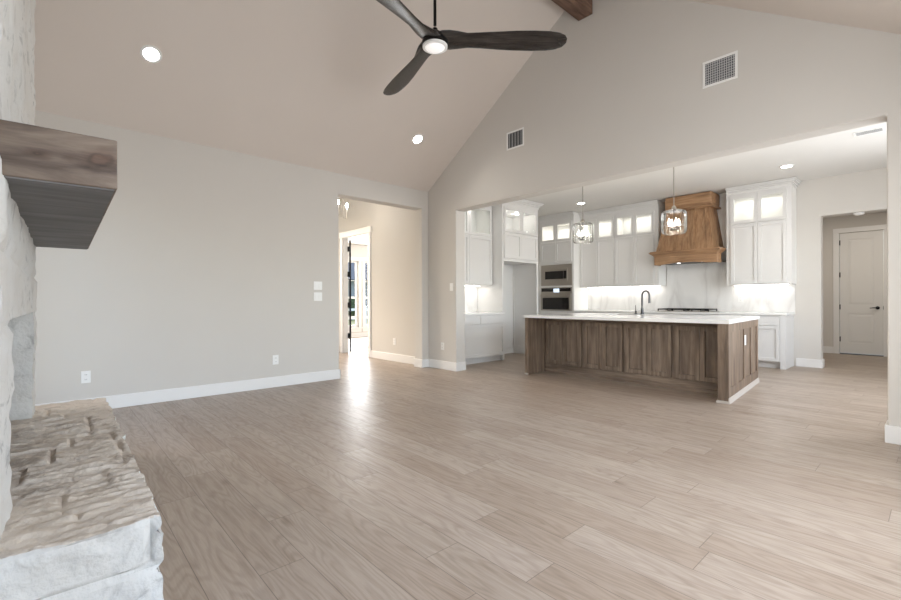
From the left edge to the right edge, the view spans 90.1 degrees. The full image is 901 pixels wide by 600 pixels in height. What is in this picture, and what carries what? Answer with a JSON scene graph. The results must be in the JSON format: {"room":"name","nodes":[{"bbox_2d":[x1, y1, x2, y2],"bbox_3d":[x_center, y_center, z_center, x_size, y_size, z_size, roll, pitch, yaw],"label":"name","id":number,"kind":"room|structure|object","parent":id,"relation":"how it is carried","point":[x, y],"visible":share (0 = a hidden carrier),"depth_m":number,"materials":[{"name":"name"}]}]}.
{"room":"living room","nodes":[
{"label":"living room","id":0,"kind":"room"},
{"bbox_2d":[34,110,428,403],"bbox_3d":[-2.482,-0.476,5.720,5.550,3.170,0.200,0,0,-42],"label":"wall","id":1,"kind":"structure","parent":0,"point":[203,263],"depth_m":5.17,"materials":[{"name":"beige paint"}]},
{"bbox_2d":[81,371,90,383],"bbox_3d":[-3.651,0.763,4.505,0.075,0.120,0.008,0,0,-42],"label":"wall outlet","id":2,"kind":"object","parent":1,"relation":"attached to","point":[85,375],"visible":1,"depth_m":4.50,"materials":[{"name":"white plastic"}]},
{"bbox_2d":[35,369,339,408],"bbox_3d":[-2.917,1.043,5.171,3.660,0.135,0.016,0,0,-42],"label":"baseboard","id":3,"kind":"structure","parent":1,"relation":"attached to","point":[149,397],"depth_m":5.27,"materials":[{"name":"white paint"}]},
{"bbox_2d":[273,355,278,364],"bbox_3d":[-2.249,0.758,5.788,0.075,0.120,0.008,0,0,-42],"label":"wall outlet","id":4,"kind":"object","parent":1,"relation":"attached to","point":[275,357],"visible":1,"depth_m":5.79,"materials":[{"name":"white plastic"}]},
{"bbox_2d":[314,292,321,300],"bbox_3d":[-1.820,-0.059,6.183,0.120,0.115,0.009,0,0,-42],"label":"light switch","id":5,"kind":"object","parent":1,"relation":"attached to","point":[317,295],"visible":1,"depth_m":6.18,"materials":[{"name":"white plastic"}]},
{"bbox_2d":[314,281,321,289],"bbox_3d":[-1.821,-0.209,6.183,0.120,0.115,0.009,0,0,-42],"label":"light switch","id":6,"kind":"object","parent":1,"relation":"attached to","point":[317,285],"visible":1,"depth_m":6.18,"materials":[{"name":"white plastic"}]},
{"bbox_2d":[414,358,422,367],"bbox_3d":[-0.534,1.034,7.488,0.016,0.135,0.216,0,0,-42],"label":"baseboard","id":7,"kind":"object","parent":1,"relation":"attached to","point":[417,362],"visible":1,"depth_m":7.47,"materials":[{"name":"white paint"}]},
{"bbox_2d":[423,359,428,367],"bbox_3d":[-0.409,1.034,7.467,0.140,0.135,0.016,0,0,-42],"label":"baseboard","id":8,"kind":"object","parent":1,"relation":"attached to","point":[425,361],"visible":1,"depth_m":7.45,"materials":[{"name":"white paint"}]},
{"bbox_2d":[348,236,366,244],"bbox_3d":[-1.013,-1.796,11.825,4.630,0.100,5.685,0,0,-42],"label":"ceiling","id":9,"kind":"structure","parent":0,"point":[362,240],"depth_m":12.97,"materials":[{"name":"white paint"}]},
{"bbox_2d":[348,243,367,332],"bbox_3d":[-2.976,-0.390,13.775,4.600,3.000,0.150,0,0,-42],"label":"wall","id":10,"kind":"structure","parent":0,"point":[357,250],"depth_m":13.82,"materials":[{"name":"beige paint"}]},
{"bbox_2d":[348,256,362,331],"bbox_3d":[-3.185,-0.194,13.530,1.140,2.290,0.170,0,0,-42],"label":"window","id":11,"kind":"structure","parent":10,"relation":"in","point":[357,260],"depth_m":13.82,"materials":[{"name":"white paint"}]},
{"bbox_2d":[351,332,367,337],"bbox_3d":[-2.871,1.042,13.755,4.480,0.135,0.016,0,0,-42],"label":"baseboard","id":12,"kind":"structure","parent":10,"relation":"attached to","point":[363,334],"depth_m":13.84,"materials":[{"name":"white paint"}]},
{"bbox_2d":[362,257,367,331],"bbox_3d":[-2.344,-0.197,14.300,1.140,2.290,0.170,0,0,-42],"label":"window","id":13,"kind":"structure","parent":10,"relation":"in","point":[365,326],"depth_m":13.91,"materials":[{"name":"white paint"}]},
{"bbox_2d":[34,0,900,191],"bbox_3d":[-0.309,-2.690,3.412,5.450,2.394,6.550,0,0,-42],"label":"ceiling","id":14,"kind":"structure","parent":0,"point":[298,82],"depth_m":4.84,"materials":[{"name":"beige paint"}]},
{"bbox_2d":[140,45,161,62],"bbox_3d":[-2.817,-2.321,4.234,0.175,0.101,0.148,0,0,-38],"label":"recessed light","id":15,"kind":"object","parent":14,"relation":"in","point":[152,54],"visible":1,"depth_m":4.23,"materials":[{"name":"white plastic"}]},
{"bbox_2d":[412,134,422,143],"bbox_3d":[-0.471,-2.309,6.423,0.175,0.101,0.148,0,0,-38],"label":"recessed light","id":16,"kind":"object","parent":14,"relation":"in","point":[417,138],"visible":1,"depth_m":6.42,"materials":[{"name":"white plastic"}]},
{"bbox_2d":[552,0,592,20],"bbox_3d":[-0.164,-3.536,3.730,4.798,0.353,0.190,0,0,-42],"label":"ceiling beam","id":17,"kind":"structure","parent":14,"relation":"attached to","point":[578,9],"depth_m":5.19,"materials":[{"name":"brown wood"}]},
{"bbox_2d":[376,0,566,94],"bbox_3d":[-0.317,-2.724,3.786,1.884,1.266,1.844,0,0,-42],"label":"ceiling fan","id":18,"kind":"object","parent":17,"relation":"hanging from","point":[434,41],"visible":1,"depth_m":3.74,"materials":[{"name":"black metal"}]},
{"bbox_2d":[112,337,900,599],"bbox_3d":[0.308,1.159,8.269,13.200,0.120,13.000,0,0,-42],"label":"floor","id":19,"kind":"structure","parent":0,"point":[384,479],"depth_m":2.68,"materials":[{"name":"brown wood"}]},
{"bbox_2d":[0,0,163,599],"bbox_3d":[-1.973,-1.320,2.084,0.760,4.854,2.394,0,0,-41],"label":"stone fireplace","id":20,"kind":"object","parent":19,"relation":"on","point":[80,519],"visible":1,"depth_m":1.45,"materials":[{"name":"white stone"}]},
{"bbox_2d":[465,314,503,364],"bbox_3d":[0.293,0.674,8.117,1.255,0.850,0.704,0,0,-42],"label":"base cabinet","id":21,"kind":"object","parent":19,"relation":"on","point":[484,334],"visible":0.54,"depth_m":7.94,"materials":[{"name":"white paint"}]},
{"bbox_2d":[465,312,504,315],"bbox_3d":[0.275,0.231,8.095,1.315,0.034,0.713,0,0,-42],"label":"countertop","id":22,"kind":"structure","parent":21,"relation":"on","point":[466,313],"depth_m":8.05,"materials":[{"name":"white stone"}]},
{"bbox_2d":[478,199,543,359],"bbox_3d":[1.199,-0.427,8.930,1.195,3.046,0.733,0,0,-42],"label":"refrigerator niche","id":23,"kind":"object","parent":19,"relation":"on","point":[513,291],"visible":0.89,"depth_m":8.98,"materials":[{"name":"white paint"}]},
{"bbox_2d":[538,211,587,313],"bbox_3d":[2.591,-0.432,10.378,0.672,3.046,0.950,0,0,-42],"label":"tall cabinet","id":24,"kind":"object","parent":19,"relation":"on","point":[556,245],"visible":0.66,"depth_m":10.14,"materials":[{"name":"paint"}]},
{"bbox_2d":[540,287,571,310],"bbox_3d":[2.533,-0.044,10.327,0.532,0.526,0.815,0,0,-42],"label":"wall oven","id":25,"kind":"object","parent":24,"relation":"in","point":[554,298],"visible":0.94,"depth_m":10.15,"materials":[{"name":"silver metal"}]},
{"bbox_2d":[541,264,571,285],"bbox_3d":[2.502,-0.583,10.301,0.409,0.475,0.825,0,0,-42],"label":"microwave","id":26,"kind":"object","parent":24,"relation":"in","point":[561,274],"visible":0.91,"depth_m":10.17,"materials":[{"name":"silver metal"}]},
{"bbox_2d":[574,312,610,312],"bbox_3d":[3.216,0.664,9.749,0.604,0.850,0.853,0,0,-42],"label":"base cabinet","id":27,"kind":"object","parent":19,"relation":"on","point":[574,312],"visible":0.06,"depth_m":9.56,"materials":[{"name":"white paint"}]},
{"bbox_2d":[574,310,794,315],"bbox_3d":[4.207,0.217,8.658,0.612,0.034,3.803,0,0,-42],"label":"countertop","id":28,"kind":"structure","parent":27,"relation":"on","point":[611,311],"depth_m":7.98,"materials":[{"name":"white stone"}]},
{"bbox_2d":[658,308,718,311],"bbox_3d":[4.415,0.170,8.399,0.520,0.057,0.920,0,0,-42],"label":"gas cooktop","id":29,"kind":"object","parent":28,"relation":"in","point":[665,309],"visible":1,"depth_m":8.30,"materials":[{"name":"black metal"}]},
{"bbox_2d":[524,318,758,403],"bbox_3d":[2.664,0.669,6.329,1.742,0.843,2.720,0,0,-42],"label":"kitchen island","id":30,"kind":"object","parent":19,"relation":"on","point":[714,359],"visible":0.98,"depth_m":5.79,"materials":[{"name":"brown wood"}]},
{"bbox_2d":[524,313,759,323],"bbox_3d":[2.667,0.226,6.333,1.770,0.040,2.717,0,0,-42],"label":"island countertop","id":31,"kind":"structure","parent":30,"relation":"on","point":[678,318],"depth_m":5.82,"materials":[{"name":"white stone"}]},
{"bbox_2d":[634,290,650,313],"bbox_3d":[2.961,0.019,6.921,0.068,0.371,0.277,0,0,-30],"label":"kitchen faucet","id":32,"kind":"object","parent":31,"relation":"on","point":[648,292],"visible":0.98,"depth_m":6.93,"materials":[{"name":"silver metal"}]},
{"bbox_2d":[661,313,712,314],"bbox_3d":[4.484,0.659,8.365,0.604,0.850,0.898,0,0,-42],"label":"base cabinet","id":33,"kind":"object","parent":19,"relation":"on","point":[661,313],"visible":0.02,"depth_m":8.04,"materials":[{"name":"white paint"}]},
{"bbox_2d":[741,315,793,369],"bbox_3d":[5.277,0.657,7.499,0.604,0.850,0.610,0,0,-42],"label":"base cabinet","id":34,"kind":"object","parent":19,"relation":"on","point":[775,332],"visible":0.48,"depth_m":7.23,"materials":[{"name":"white paint"}]},
{"bbox_2d":[538,222,538,313],"bbox_3d":[0.972,-0.453,9.500,4.250,3.100,0.410,0,0,-42],"label":"wall","id":35,"kind":"structure","parent":0,"point":[538,222],"depth_m":10.56,"materials":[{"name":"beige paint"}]},
{"bbox_2d":[465,286,477,311],"bbox_3d":[0.039,-0.038,8.351,1.315,0.504,0.018,0,0,-42],"label":"backsplash","id":36,"kind":"structure","parent":35,"relation":"attached to","point":[471,292],"depth_m":8.67,"materials":[{"name":"white tile"}]},
{"bbox_2d":[465,206,491,285],"bbox_3d":[0.209,-1.119,8.202,1.255,1.656,0.472,0,0,-42],"label":"upper cabinet","id":37,"kind":"object","parent":35,"relation":"attached to","point":[478,222],"visible":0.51,"depth_m":8.32,"materials":[{"name":"paint"}]},
{"bbox_2d":[338,0,900,426],"bbox_3d":[-0.281,-1.481,7.569,0.200,5.165,12.650,0,0,-42],"label":"wall","id":38,"kind":"structure","parent":0,"point":[624,95],"depth_m":4.91,"materials":[{"name":"beige paint"}]},
{"bbox_2d":[347,240,350,350],"bbox_3d":[-2.279,-0.112,10.137,0.073,2.400,0.950,0,0,-13],"label":"door","id":39,"kind":"structure","parent":38,"relation":"in","point":[349,247],"depth_m":9.70,"materials":[{"name":"white paint"}]},
{"bbox_2d":[339,226,370,356],"bbox_3d":[-1.925,-0.178,9.293,0.144,2.570,1.240,0,0,-42],"label":"trim","id":40,"kind":"structure","parent":38,"relation":"attached to","point":[366,231],"depth_m":9.62,"materials":[{"name":"white paint"}]},
{"bbox_2d":[370,350,414,363],"bbox_3d":[-1.034,1.036,8.241,0.016,0.135,1.570,0,0,-42],"label":"baseboard","id":41,"kind":"structure","parent":38,"relation":"attached to","point":[374,354],"depth_m":8.26,"materials":[{"name":"white paint"}]},
{"bbox_2d":[429,359,456,370],"bbox_3d":[-0.131,1.033,7.255,0.016,0.135,0.672,0,0,-42],"label":"baseboard","id":42,"kind":"structure","parent":38,"relation":"attached to","point":[452,366],"depth_m":7.22,"materials":[{"name":"white paint"}]},
{"bbox_2d":[457,362,465,370],"bbox_3d":[0.170,1.032,7.086,0.200,0.135,0.016,0,0,-42],"label":"baseboard","id":43,"kind":"object","parent":38,"relation":"attached to","point":[461,366],"visible":1,"depth_m":7.08,"materials":[{"name":"white paint"}]},
{"bbox_2d":[507,127,523,150],"bbox_3d":[0.882,-2.208,6.142,0.008,0.245,0.300,0,0,-42],"label":"air vent","id":44,"kind":"object","parent":38,"relation":"in","point":[515,138],"visible":1,"depth_m":6.14,"materials":[{"name":"white plastic"}]},
{"bbox_2d":[702,50,737,88],"bbox_3d":[2.571,-2.204,4.298,0.008,0.255,0.300,0,0,-42],"label":"air vent","id":45,"kind":"object","parent":38,"relation":"in","point":[724,68],"visible":1,"depth_m":4.29,"materials":[{"name":"white plastic"}]},
{"bbox_2d":[885,425,900,444],"bbox_3d":[3.580,1.020,3.202,0.016,0.135,0.706,0,0,-42],"label":"baseboard","id":46,"kind":"structure","parent":38,"relation":"attached to","point":[892,433],"depth_m":3.42,"materials":[{"name":"white paint"}]},
{"bbox_2d":[525,122,886,216],"bbox_3d":[3.284,-2.011,7.079,4.400,0.100,7.110,0,0,-42],"label":"ceiling","id":47,"kind":"structure","parent":0,"point":[838,153],"depth_m":6.88,"materials":[{"name":"white paint"}]},
{"bbox_2d":[573,187,592,243],"bbox_3d":[2.046,-1.424,6.954,0.310,1.064,0.310,0,0,-42],"label":"pendant light","id":48,"kind":"object","parent":47,"relation":"hanging from","point":[582,220],"visible":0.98,"depth_m":6.96,"materials":[{"name":"clear glass"}]},
{"bbox_2d":[661,167,686,234],"bbox_3d":[2.957,-1.422,5.958,0.310,1.074,0.310,0,0,-42],"label":"pendant light","id":49,"kind":"object","parent":47,"relation":"hanging from","point":[671,210],"visible":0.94,"depth_m":5.97,"materials":[{"name":"clear glass"}]},
{"bbox_2d":[779,164,793,167],"bbox_3d":[4.900,-1.962,6.559,0.176,0.009,0.176,0,0,-42],"label":"recessed light","id":50,"kind":"object","parent":47,"relation":"in","point":[787,165],"visible":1,"depth_m":6.55,"materials":[{"name":"white plastic"}]},
{"bbox_2d":[852,126,885,136],"bbox_3d":[4.859,-1.963,5.226,0.180,0.008,0.270,0,0,-42],"label":"ceiling vent","id":51,"kind":"object","parent":47,"relation":"in","point":[879,129],"visible":1,"depth_m":5.22,"materials":[{"name":"white plastic"}]},
{"bbox_2d":[636,168,886,365],"bbox_3d":[4.868,-0.467,8.524,0.180,3.100,7.110,0,0,-42],"label":"wall","id":52,"kind":"structure","parent":0,"point":[864,191],"depth_m":7.28,"materials":[{"name":"beige paint"}]},
{"bbox_2d":[578,207,614,287],"bbox_3d":[3.265,-1.129,9.824,0.422,1.656,0.817,0,0,-42],"label":"upper cabinet","id":53,"kind":"object","parent":52,"relation":"attached to","point":[597,258],"visible":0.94,"depth_m":9.72,"materials":[{"name":"paint"}]},
{"bbox_2d":[613,200,665,286],"bbox_3d":[3.847,-1.131,9.188,0.422,1.656,0.904,0,0,-42],"label":"upper cabinet","id":54,"kind":"object","parent":52,"relation":"attached to","point":[637,225],"visible":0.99,"depth_m":9.07,"materials":[{"name":"paint"}]},
{"bbox_2d":[593,286,653,287],"bbox_3d":[3.644,-0.295,9.566,0.020,0.012,1.600,0,0,-42],"label":"light","id":55,"kind":"object","parent":54,"relation":"attached to","point":[631,286],"visible":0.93,"depth_m":9.40,"materials":[{"name":"white"}]},
{"bbox_2d":[649,191,725,265],"bbox_3d":[4.425,-1.315,8.339,0.671,1.280,1.220,0,0,-42],"label":"range hood","id":56,"kind":"object","parent":52,"relation":"attached to","point":[702,242],"visible":0.98,"depth_m":8.16,"materials":[{"name":"brown wood"}]},
{"bbox_2d":[665,260,725,264],"bbox_3d":[4.466,-0.718,8.374,0.566,0.015,1.010,0,0,-42],"label":"hood","id":57,"kind":"object","parent":56,"relation":"attached to","point":[667,262],"depth_m":8.29,"materials":[{"name":"brown"}]},
{"bbox_2d":[588,193,794,312],"bbox_3d":[4.422,-0.882,8.859,0.020,2.162,3.803,0,0,-42],"label":"backsplash","id":58,"kind":"structure","parent":52,"relation":"attached to","point":[699,285],"depth_m":8.49,"materials":[{"name":"white tile"}]},
{"bbox_2d":[725,177,801,285],"bbox_3d":[5.282,-1.121,7.621,0.422,1.686,0.995,0,0,-42],"label":"upper cabinet","id":59,"kind":"object","parent":52,"relation":"attached to","point":[761,217],"visible":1,"depth_m":7.54,"materials":[{"name":"paint"}]},
{"bbox_2d":[734,284,788,285],"bbox_3d":[5.325,-0.271,7.729,0.020,0.012,0.780,0,0,-42],"label":"light","id":60,"kind":"object","parent":59,"relation":"attached to","point":[772,284],"visible":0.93,"depth_m":7.77,"materials":[{"name":"white"}]},
{"bbox_2d":[796,358,822,367],"bbox_3d":[5.838,1.012,7.326,0.016,0.135,0.341,0,0,-42],"label":"baseboard","id":61,"kind":"structure","parent":52,"relation":"attached to","point":[814,363],"depth_m":7.32,"materials":[{"name":"white paint"}]},
{"bbox_2d":[853,212,864,215],"bbox_3d":[6.321,-1.344,6.963,0.130,0.036,0.130,0,0,-42],"label":"smoke detector","id":62,"kind":"object","parent":52,"relation":"attached to","point":[857,213],"visible":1,"depth_m":6.92,"materials":[{"name":"white plastic"}]},
{"bbox_2d":[823,212,886,346],"bbox_3d":[8.425,-0.379,8.690,0.150,2.900,2.550,0,0,-42],"label":"wall","id":63,"kind":"structure","parent":0,"point":[829,224],"depth_m":9.25,"materials":[{"name":"beige paint"}]},
{"bbox_2d":[823,346,832,352],"bbox_3d":[7.673,1.006,9.393,0.016,0.135,0.490,0,0,-42],"label":"baseboard","id":64,"kind":"structure","parent":63,"relation":"attached to","point":[826,349],"depth_m":9.27,"materials":[{"name":"white paint"}]},
{"bbox_2d":[833,224,887,356],"bbox_3d":[8.117,-0.198,8.902,0.020,2.540,0.840,0,0,-42],"label":"trim","id":65,"kind":"structure","parent":63,"relation":"attached to","point":[836,348],"depth_m":9.14,"materials":[{"name":"white paint"}]},
{"bbox_2d":[839,230,883,355],"bbox_3d":[8.132,-0.148,8.913,0.102,2.440,0.668,0,0,-42],"label":"door","id":66,"kind":"structure","parent":63,"relation":"in","point":[861,306],"depth_m":8.91,"materials":[{"name":"white paint"}]},
{"bbox_2d":[823,210,886,218],"bbox_3d":[7.425,-1.766,7.874,2.720,0.120,2.690,0,0,-42],"label":"ceiling","id":67,"kind":"structure","parent":0,"point":[886,210],"depth_m":9.00,"materials":[{"name":"white paint"}]},
{"bbox_3d":[-3.040,-2.289,8.062,3.200,0.100,4.000,0,0,-42],"label":"ceiling","id":68,"kind":"structure","parent":0,"visible":0},
{"bbox_2d":[338,199,347,218],"bbox_3d":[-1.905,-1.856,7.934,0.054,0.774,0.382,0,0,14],"label":"lantern chandelier","id":69,"kind":"object","parent":68,"relation":"hanging from","point":[346,205],"visible":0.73,"depth_m":8.01,"materials":[{"name":"silver metal"}]},
{"label":"outside","id":70,"kind":"structure","parent":0,"visible":0},
{"bbox_2d":[348,319,367,324],"bbox_3d":[-18.805,1.476,42.474,80.000,0.020,63.530,0,0,-42],"label":"lawn","id":71,"kind":"structure","parent":70,"point":[352,320],"depth_m":30.34,"materials":[{"name":"green plant"}]},
{"bbox_2d":[348,299,354,319],"bbox_3d":[-7.421,0.547,33.629,1.362,1.757,1.350,0,0,24],"label":"tree","id":72,"kind":"object","parent":71,"relation":"on","point":[352,300],"visible":0.2,"depth_m":33.16,"materials":[{"name":"green plant"}]},
{"bbox_2d":[348,262,367,315],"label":"window","id":73,"kind":"structure","parent":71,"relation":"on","point":[352,263],"depth_m":38.99,"materials":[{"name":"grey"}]},
{"bbox_2d":[348,306,367,323],"bbox_3d":[-2.380,0.833,26.012,22.000,1.150,0.120,0,0,-42],"label":"fence","id":74,"kind":"object","parent":71,"relation":"on","point":[366,308],"visible":0.02,"depth_m":23.97,"materials":[{"name":"white"}]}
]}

